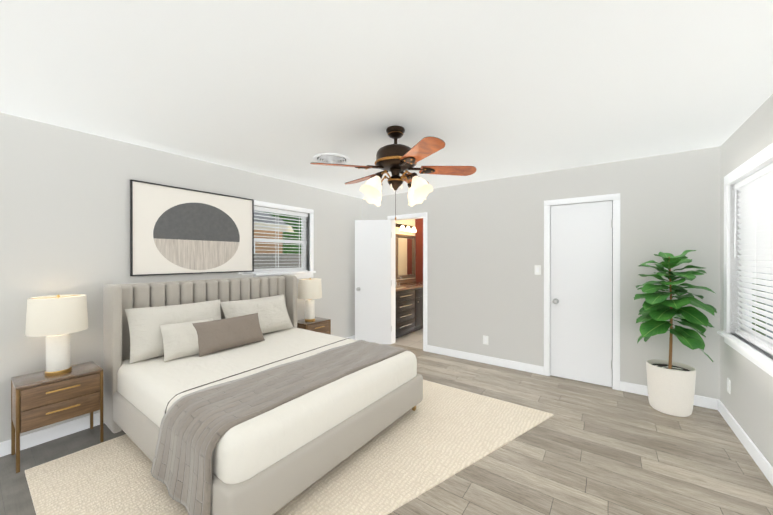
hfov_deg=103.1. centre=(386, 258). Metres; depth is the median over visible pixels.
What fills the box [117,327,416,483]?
duvet
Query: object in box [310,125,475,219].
fan
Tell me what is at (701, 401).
baseboard
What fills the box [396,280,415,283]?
backsplash
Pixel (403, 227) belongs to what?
sconce
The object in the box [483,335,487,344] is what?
electrical outlet plate
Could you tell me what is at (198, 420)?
throw
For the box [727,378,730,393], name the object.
electrical outlet plate
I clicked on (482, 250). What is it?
wall
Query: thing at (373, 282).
bathroom door
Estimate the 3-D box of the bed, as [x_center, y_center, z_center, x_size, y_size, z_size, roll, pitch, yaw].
[-1.030,0.809,2.716,2.100,1.185,1.864,0,0,36]
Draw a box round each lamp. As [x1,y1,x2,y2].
[25,294,87,375]
[298,278,321,321]
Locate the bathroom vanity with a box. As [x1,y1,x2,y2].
[396,288,422,337]
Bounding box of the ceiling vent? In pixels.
[313,153,349,163]
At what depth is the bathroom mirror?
6.50 m
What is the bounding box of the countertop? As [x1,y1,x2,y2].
[396,282,422,291]
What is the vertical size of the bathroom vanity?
0.839 m
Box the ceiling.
[0,0,772,198]
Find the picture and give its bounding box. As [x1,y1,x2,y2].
[130,179,253,275]
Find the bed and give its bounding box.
[103,275,422,514]
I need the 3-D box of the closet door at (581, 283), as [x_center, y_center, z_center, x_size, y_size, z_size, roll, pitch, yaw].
[2.185,0.384,3.471,0.604,2.030,0.114,0,0,36]
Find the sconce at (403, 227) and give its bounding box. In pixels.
[396,223,415,231]
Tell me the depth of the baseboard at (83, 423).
2.37 m
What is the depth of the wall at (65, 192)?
2.54 m
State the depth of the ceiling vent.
3.14 m
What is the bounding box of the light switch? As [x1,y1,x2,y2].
[535,265,540,274]
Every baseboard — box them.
[0,335,354,456]
[427,345,543,374]
[620,381,715,409]
[716,399,772,485]
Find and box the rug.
[25,380,553,514]
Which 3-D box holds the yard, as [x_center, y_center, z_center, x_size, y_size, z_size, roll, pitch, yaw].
[3.016,-2.234,10.128,80.000,7.733,60.000,0,0,36]
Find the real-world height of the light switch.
0.116 m
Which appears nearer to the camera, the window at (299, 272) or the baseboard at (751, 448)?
the baseboard at (751, 448)
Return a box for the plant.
[634,250,716,416]
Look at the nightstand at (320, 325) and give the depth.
4.13 m
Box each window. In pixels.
[238,200,315,278]
[717,143,772,376]
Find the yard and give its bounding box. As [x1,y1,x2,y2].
[254,210,772,339]
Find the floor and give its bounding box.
[0,329,772,514]
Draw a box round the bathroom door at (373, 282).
[355,220,391,343]
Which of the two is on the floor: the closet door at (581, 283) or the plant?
the plant
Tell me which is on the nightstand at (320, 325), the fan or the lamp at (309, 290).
the lamp at (309, 290)
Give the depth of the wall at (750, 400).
2.32 m
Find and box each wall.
[0,112,359,442]
[360,146,719,398]
[720,94,772,466]
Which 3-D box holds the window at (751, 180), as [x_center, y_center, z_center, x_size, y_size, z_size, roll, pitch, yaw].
[2.674,0.008,2.217,0.175,1.446,1.110,0,0,36]
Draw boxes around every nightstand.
[11,361,103,472]
[297,317,330,334]
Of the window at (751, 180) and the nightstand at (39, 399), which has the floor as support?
the nightstand at (39, 399)
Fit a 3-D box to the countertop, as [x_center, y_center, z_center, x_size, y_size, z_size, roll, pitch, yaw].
[0.382,0.535,5.991,0.580,0.035,1.680,0,0,36]
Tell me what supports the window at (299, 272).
in the wall at (65, 192)
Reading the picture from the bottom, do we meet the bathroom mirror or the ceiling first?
the bathroom mirror
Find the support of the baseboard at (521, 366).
attached to the wall at (482, 250)
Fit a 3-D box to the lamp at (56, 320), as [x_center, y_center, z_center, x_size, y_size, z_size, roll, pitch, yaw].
[-2.437,0.556,2.281,0.320,0.581,0.320,0,0,36]
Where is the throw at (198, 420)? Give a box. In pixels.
[151,340,410,514]
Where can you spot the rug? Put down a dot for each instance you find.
(440, 434)
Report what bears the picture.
attached to the wall at (65, 192)
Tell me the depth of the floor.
2.14 m
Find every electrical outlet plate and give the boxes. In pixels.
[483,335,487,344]
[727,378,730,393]
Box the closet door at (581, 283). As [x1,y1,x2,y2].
[550,201,612,386]
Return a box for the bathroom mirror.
[396,234,415,278]

